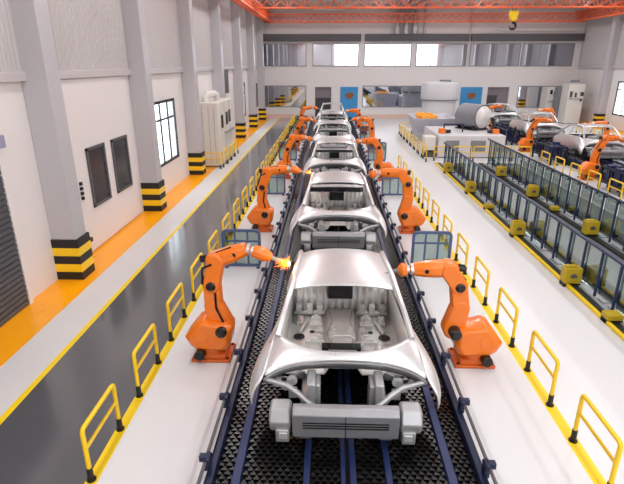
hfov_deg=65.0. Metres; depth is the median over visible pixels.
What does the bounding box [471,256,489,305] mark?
handrail
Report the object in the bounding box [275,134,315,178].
robot
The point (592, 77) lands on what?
wall
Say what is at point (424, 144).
handrail
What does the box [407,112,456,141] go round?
hopper
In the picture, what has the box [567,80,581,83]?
fan
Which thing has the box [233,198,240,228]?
handrail
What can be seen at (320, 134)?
shell
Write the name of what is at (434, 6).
roof truss
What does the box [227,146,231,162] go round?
handrail
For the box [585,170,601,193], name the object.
handrail
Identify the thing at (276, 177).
screen
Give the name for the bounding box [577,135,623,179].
robot
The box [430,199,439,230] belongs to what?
handrail
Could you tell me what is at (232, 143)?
handrail
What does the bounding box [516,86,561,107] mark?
window
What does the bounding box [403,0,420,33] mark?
ventilation duct
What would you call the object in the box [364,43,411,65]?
window
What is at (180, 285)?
handrail
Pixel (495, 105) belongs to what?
robot
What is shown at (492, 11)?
pipe
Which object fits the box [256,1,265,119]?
pillar
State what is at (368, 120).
robot
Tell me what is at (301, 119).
robot
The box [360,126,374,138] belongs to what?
screen
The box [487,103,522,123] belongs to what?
shell
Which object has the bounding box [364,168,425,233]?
robot
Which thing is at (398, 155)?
handrail
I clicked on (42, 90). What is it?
pillar
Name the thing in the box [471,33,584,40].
trim
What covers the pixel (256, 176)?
handrail
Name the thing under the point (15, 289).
door
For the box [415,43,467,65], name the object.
window
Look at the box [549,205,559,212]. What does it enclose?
control box
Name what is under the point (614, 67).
trim
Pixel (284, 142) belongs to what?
screen
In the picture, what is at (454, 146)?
handrail
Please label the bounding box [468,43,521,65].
window
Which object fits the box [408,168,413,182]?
handrail
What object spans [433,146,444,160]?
handrail
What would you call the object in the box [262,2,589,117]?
wall
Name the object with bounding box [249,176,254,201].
handrail
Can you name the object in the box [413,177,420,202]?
handrail
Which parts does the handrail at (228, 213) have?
rail frame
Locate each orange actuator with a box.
[438,128,450,132]
[487,129,499,133]
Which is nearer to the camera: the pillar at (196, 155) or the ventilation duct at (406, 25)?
the pillar at (196, 155)
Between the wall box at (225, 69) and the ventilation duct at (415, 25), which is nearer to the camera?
the wall box at (225, 69)
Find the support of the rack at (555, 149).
on the floor
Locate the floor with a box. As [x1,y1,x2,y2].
[0,118,623,483]
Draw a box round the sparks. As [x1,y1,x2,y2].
[275,255,290,269]
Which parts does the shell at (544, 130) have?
quarter panel, roof panel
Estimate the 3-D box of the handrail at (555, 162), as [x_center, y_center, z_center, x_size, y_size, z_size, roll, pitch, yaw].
[10.906,-3.362,21.633,0.112,0.747,0.956,1,20,2]
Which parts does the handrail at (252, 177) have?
rail frame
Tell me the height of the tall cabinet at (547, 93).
2.750 m
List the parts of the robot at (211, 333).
motor, elbow motor, plate, arm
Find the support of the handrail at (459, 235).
on the floor
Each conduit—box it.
[423,3,427,33]
[466,4,473,67]
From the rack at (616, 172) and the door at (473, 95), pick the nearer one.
the rack at (616, 172)
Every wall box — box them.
[224,68,228,93]
[256,83,257,106]
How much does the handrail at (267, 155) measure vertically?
0.747 m
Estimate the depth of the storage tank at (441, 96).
37.14 m
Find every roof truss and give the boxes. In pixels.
[250,0,623,8]
[264,12,585,22]
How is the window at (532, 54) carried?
in the wall at (310, 76)
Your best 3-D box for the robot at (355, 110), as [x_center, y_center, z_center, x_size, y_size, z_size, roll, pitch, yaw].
[3.046,-8.222,33.526,1.854,1.762,0.680,1,20,2]
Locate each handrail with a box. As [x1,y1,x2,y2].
[80,383,124,482]
[132,323,161,397]
[166,282,186,341]
[190,252,203,300]
[205,153,221,168]
[208,230,218,252]
[222,149,227,166]
[222,212,231,246]
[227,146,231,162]
[230,143,235,159]
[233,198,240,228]
[241,186,248,213]
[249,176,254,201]
[255,167,259,190]
[265,154,268,166]
[269,148,272,165]
[273,144,275,160]
[397,155,401,167]
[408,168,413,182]
[410,134,413,148]
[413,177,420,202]
[414,137,417,152]
[418,140,422,156]
[421,187,429,215]
[422,144,426,161]
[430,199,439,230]
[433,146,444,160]
[440,214,452,249]
[454,146,471,158]
[454,232,468,274]
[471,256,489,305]
[472,146,491,160]
[492,146,511,159]
[493,287,518,347]
[511,146,531,160]
[524,330,559,406]
[539,150,550,169]
[553,156,564,176]
[567,162,581,183]
[568,394,623,483]
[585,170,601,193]
[605,178,623,203]
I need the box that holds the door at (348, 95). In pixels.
[340,87,357,117]
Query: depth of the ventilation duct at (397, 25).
40.82 m
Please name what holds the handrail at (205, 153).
on the floor
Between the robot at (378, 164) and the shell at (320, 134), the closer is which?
the robot at (378, 164)
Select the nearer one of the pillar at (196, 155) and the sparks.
the sparks
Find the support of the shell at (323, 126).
on the conveyor at (246, 450)
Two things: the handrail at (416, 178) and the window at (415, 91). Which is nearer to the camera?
the handrail at (416, 178)
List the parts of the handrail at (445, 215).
rail frame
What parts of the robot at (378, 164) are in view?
arm, plate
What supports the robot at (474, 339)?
on the floor
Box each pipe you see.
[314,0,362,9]
[492,11,579,29]
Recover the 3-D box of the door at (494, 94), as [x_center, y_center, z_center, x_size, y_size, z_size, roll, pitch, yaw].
[16.385,-12.456,43.661,2.200,2.800,0.200,1,20,2]
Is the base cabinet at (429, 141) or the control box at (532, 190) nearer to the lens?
the control box at (532, 190)
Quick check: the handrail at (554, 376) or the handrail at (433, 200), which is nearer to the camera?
the handrail at (554, 376)
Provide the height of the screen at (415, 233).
0.970 m
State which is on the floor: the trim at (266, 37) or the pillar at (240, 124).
the pillar at (240, 124)
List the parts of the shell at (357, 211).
quarter panel, slanting arm, panel, deck panel, roof panel, panel, slanting arm, quarter panel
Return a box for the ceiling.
[276,0,453,0]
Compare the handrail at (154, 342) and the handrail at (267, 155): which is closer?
the handrail at (154, 342)
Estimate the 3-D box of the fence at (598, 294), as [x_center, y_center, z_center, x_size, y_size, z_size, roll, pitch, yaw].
[6.123,-0.903,14.405,0.837,1.060,20.120,1,20,2]
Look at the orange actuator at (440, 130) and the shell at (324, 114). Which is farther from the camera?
the shell at (324, 114)
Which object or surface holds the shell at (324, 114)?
on the conveyor at (246, 450)
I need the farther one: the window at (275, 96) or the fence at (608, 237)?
the window at (275, 96)
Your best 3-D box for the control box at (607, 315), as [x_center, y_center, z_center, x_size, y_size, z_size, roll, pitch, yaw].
[5.671,1.423,9.262,0.300,0.200,0.240,1,20,2]
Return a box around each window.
[154,98,178,166]
[243,82,245,115]
[263,44,305,65]
[265,86,305,106]
[313,44,358,65]
[362,86,409,106]
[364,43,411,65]
[408,86,421,106]
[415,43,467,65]
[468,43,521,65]
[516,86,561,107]
[520,43,574,65]
[612,81,623,116]
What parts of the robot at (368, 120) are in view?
arm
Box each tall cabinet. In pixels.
[200,90,234,166]
[538,87,554,118]
[552,87,561,121]
[557,84,585,123]
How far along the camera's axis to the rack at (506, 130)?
29.84 m
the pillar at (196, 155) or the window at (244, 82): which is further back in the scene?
the window at (244, 82)
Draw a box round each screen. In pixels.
[221,229,261,268]
[260,173,285,195]
[278,141,296,160]
[289,126,302,140]
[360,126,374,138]
[367,142,386,161]
[381,177,402,195]
[410,231,452,263]
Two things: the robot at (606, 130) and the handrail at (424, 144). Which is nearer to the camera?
the handrail at (424, 144)
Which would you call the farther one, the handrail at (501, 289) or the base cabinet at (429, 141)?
the base cabinet at (429, 141)
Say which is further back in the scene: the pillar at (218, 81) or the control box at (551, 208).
the pillar at (218, 81)
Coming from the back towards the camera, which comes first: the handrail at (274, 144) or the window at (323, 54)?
the window at (323, 54)
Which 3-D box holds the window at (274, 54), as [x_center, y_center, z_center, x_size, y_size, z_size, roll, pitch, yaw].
[-2.426,-16.248,42.590,3.860,1.840,0.050,1,20,2]
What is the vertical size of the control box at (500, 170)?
0.500 m
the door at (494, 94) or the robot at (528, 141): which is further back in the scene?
the door at (494, 94)
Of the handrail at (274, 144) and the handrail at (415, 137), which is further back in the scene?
the handrail at (415, 137)
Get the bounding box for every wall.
[0,68,258,298]
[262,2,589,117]
[577,68,623,130]
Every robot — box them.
[185,242,283,362]
[247,165,307,231]
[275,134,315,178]
[291,117,317,150]
[299,106,318,134]
[344,108,368,134]
[348,116,375,152]
[354,137,393,180]
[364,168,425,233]
[392,258,501,368]
[488,104,505,129]
[517,117,553,151]
[536,108,555,120]
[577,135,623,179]
[589,121,609,134]
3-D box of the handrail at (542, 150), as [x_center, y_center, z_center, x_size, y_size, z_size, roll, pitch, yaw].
[10.955,-3.874,23.042,0.112,0.747,0.956,1,20,2]
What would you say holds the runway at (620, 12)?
attached to the pillar
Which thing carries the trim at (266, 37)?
attached to the wall at (310, 76)
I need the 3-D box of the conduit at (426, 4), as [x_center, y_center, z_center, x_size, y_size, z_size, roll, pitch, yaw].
[9.525,-18.776,41.156,0.200,2.370,0.190,1,20,2]
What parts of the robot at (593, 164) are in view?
plate, arm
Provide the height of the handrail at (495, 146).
0.747 m
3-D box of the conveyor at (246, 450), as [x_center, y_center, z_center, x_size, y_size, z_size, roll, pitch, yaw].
[0.975,-3.604,22.662,3.280,0.500,39.900,1,20,2]
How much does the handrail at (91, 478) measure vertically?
0.747 m
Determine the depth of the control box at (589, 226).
13.74 m
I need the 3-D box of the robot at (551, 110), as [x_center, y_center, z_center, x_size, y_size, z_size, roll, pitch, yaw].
[15.791,-8.089,33.026,1.865,1.854,0.680,1,20,2]
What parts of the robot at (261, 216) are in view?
elbow motor, plate, arm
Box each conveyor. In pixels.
[196,116,497,483]
[491,122,623,178]
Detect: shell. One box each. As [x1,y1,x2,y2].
[249,248,440,444]
[290,171,386,250]
[303,137,366,184]
[310,120,356,148]
[314,109,351,130]
[316,102,347,119]
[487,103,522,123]
[509,111,564,138]
[553,123,623,159]
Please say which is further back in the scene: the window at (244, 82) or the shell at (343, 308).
the window at (244, 82)
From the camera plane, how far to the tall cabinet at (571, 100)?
39.56 m
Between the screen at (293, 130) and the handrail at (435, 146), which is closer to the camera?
the handrail at (435, 146)
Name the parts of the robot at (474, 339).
arm, elbow motor, plate, motor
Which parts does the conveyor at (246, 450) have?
rail, guide rail, guide rail, guide rail, guide rail, guide rail, guide rail, rail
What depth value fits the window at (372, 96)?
43.50 m
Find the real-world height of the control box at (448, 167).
0.480 m
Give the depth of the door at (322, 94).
43.98 m
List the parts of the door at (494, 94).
panel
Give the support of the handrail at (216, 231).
on the floor
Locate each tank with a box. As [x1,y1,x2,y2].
[420,80,458,115]
[455,103,495,130]
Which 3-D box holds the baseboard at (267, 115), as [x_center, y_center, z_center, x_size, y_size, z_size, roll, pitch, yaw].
[9.178,-11.272,44.005,27.600,0.340,0.028,1,20,2]
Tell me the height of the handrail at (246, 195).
0.747 m
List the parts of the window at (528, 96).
pane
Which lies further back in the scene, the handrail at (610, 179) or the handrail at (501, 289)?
the handrail at (610, 179)
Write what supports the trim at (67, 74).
attached to the wall at (19, 158)
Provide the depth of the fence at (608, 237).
15.95 m
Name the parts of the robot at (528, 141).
plate, arm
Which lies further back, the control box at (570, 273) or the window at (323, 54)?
the window at (323, 54)
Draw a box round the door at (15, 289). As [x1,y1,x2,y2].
[0,135,33,326]
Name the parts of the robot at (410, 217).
arm, plate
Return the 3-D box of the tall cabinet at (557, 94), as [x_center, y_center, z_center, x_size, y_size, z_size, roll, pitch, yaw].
[20.725,-11.545,41.153,0.750,2.800,0.750,1,20,2]
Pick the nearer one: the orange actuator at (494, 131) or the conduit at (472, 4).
the orange actuator at (494, 131)
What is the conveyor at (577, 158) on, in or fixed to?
on the floor
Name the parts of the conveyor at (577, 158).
guide rail, guide rail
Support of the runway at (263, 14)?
attached to the pillar at (133, 15)
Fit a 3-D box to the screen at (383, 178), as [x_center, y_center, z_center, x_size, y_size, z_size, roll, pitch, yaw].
[3.016,-2.145,17.958,0.920,0.970,0.100,1,20,2]
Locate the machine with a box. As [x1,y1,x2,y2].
[424,125,505,157]
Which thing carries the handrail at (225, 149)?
on the floor
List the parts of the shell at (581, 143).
quarter panel, rocker sill, deck panel, frame rail, roof panel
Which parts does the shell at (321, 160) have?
quarter panel, deck panel, roof panel, quarter panel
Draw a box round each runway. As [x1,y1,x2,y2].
[232,0,270,21]
[577,1,623,20]
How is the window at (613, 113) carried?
in the wall at (592, 77)
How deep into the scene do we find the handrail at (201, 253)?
10.09 m
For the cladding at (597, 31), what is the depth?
39.03 m
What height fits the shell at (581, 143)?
1.505 m
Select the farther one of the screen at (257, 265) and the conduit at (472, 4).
the conduit at (472, 4)
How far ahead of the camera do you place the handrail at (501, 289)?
8.55 m
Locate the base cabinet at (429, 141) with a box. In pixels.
[422,135,435,156]
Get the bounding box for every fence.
[435,142,623,340]
[479,138,623,259]
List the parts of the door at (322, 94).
panel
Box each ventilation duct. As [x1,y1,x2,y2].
[394,0,409,33]
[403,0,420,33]
[412,0,430,33]
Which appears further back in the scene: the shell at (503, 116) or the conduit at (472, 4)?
the conduit at (472, 4)
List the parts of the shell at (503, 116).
roof panel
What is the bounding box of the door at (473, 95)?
[459,87,482,105]
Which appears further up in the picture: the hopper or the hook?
the hook
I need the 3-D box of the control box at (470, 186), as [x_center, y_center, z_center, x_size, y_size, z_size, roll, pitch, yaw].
[5.960,-2.050,18.414,0.360,0.480,0.255,1,20,2]
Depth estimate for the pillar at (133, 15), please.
15.23 m
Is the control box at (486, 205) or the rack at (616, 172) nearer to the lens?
the control box at (486, 205)
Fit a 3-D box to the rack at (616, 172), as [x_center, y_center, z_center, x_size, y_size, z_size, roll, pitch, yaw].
[11.680,-2.374,18.532,0.780,1.008,1.580,1,20,2]
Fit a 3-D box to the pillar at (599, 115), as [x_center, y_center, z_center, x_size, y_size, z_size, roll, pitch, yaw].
[22.497,-13.554,37.020,0.600,9.400,0.570,1,20,2]
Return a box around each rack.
[492,123,519,144]
[531,138,568,164]
[597,164,623,196]
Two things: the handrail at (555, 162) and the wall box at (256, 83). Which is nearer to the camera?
the handrail at (555, 162)
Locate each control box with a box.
[443,162,452,173]
[464,181,476,193]
[483,203,494,209]
[495,166,506,176]
[509,220,525,237]
[526,184,539,197]
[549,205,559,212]
[559,264,582,286]
[581,219,600,235]
[600,310,623,323]
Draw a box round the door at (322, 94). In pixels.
[315,87,330,117]
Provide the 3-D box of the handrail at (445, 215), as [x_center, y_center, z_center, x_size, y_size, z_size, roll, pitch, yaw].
[3.628,-0.286,13.167,0.112,0.747,0.956,1,20,2]
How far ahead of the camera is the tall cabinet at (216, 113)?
22.96 m
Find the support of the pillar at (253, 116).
on the floor
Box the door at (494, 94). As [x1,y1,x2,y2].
[486,87,508,109]
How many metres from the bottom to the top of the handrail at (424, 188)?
0.747 m
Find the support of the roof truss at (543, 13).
attached to the runway at (263, 14)
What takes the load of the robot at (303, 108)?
on the floor
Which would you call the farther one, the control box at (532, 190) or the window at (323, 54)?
the window at (323, 54)
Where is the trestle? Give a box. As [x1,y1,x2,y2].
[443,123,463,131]
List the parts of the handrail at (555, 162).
rail frame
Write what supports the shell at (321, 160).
on the conveyor at (246, 450)
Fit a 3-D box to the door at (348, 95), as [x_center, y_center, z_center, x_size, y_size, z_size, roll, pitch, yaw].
[3.294,-12.434,43.717,1.550,2.680,0.144,1,20,2]
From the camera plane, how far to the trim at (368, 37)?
41.46 m
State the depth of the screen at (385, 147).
24.44 m
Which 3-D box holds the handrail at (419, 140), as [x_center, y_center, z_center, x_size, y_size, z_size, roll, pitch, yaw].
[5.756,-4.963,26.042,0.112,0.747,0.956,1,20,2]
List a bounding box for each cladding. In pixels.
[0,0,257,71]
[579,0,623,65]
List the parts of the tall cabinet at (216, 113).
gauge panel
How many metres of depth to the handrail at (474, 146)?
24.56 m
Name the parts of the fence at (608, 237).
fence post, fence post, fence post, fence post, fence post, fence post, fence post, fence post, rail, rail, fence post, fence post, fence post, fence post, fence post, fence post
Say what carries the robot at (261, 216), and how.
on the floor
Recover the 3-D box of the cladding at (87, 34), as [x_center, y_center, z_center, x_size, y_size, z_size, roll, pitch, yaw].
[-5.462,-8.485,16.534,0.040,4.940,54.500,1,20,2]
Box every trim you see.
[0,66,257,82]
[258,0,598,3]
[263,34,360,40]
[365,34,469,40]
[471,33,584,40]
[577,66,623,68]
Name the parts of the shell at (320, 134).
deck panel, roof panel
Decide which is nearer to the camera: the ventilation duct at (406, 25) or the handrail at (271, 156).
the handrail at (271, 156)
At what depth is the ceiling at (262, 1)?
39.41 m
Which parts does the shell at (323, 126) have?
roof panel, deck panel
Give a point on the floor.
(59, 355)
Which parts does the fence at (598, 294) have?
glass pane, glass pane, glass pane, fence post, fence post, fence post, fence post, fence post, fence post, fence post, fence post, fence post, fence post, fence post, rail, fence post, rail, fence post, fence post, fence post, fence post, fence post, fence post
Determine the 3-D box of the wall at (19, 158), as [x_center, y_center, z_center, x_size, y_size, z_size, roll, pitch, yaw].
[-5.627,-6.391,17.301,0.250,9.400,54.500,1,20,2]
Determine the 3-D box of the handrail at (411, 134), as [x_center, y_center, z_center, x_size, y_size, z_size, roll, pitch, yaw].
[5.842,-5.864,28.522,0.112,0.747,0.956,1,20,2]
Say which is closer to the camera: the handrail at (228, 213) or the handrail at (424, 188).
the handrail at (228, 213)
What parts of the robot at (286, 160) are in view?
plate, arm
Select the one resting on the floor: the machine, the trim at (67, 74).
the machine
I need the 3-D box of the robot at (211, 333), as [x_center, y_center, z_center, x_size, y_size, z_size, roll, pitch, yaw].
[-1.228,0.953,7.926,1.667,1.996,0.680,1,20,2]
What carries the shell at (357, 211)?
on the conveyor at (246, 450)
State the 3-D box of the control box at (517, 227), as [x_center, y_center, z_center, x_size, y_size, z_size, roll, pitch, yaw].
[5.800,-0.378,13.811,0.360,0.480,0.255,1,20,2]
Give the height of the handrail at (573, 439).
0.747 m
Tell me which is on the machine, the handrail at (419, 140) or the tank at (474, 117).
the tank at (474, 117)
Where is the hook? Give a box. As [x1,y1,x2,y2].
[509,8,518,30]
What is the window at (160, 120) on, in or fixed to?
in the wall at (19, 158)
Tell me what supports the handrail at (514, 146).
on the floor
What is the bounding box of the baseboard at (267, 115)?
[266,114,537,118]
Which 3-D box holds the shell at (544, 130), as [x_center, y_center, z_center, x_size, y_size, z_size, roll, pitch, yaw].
[14.146,-7.532,31.159,2.400,1.505,4.504,1,20,2]
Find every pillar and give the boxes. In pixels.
[8,0,94,279]
[120,0,166,210]
[176,0,205,174]
[208,0,225,97]
[230,0,245,137]
[245,10,257,126]
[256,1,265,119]
[593,0,623,121]
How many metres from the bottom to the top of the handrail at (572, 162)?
0.747 m
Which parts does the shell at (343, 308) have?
quarter panel, panel, slanting arm, seat mount, frame rail, seat mount, seat mount, seat mount, seat mount, seat mount, seat mount, loop handle, roof panel, seat mount, seat mount, seat mount, seat mount, seat mount, seat mount, seat mount, frame rail, panel, slanting arm, quarter panel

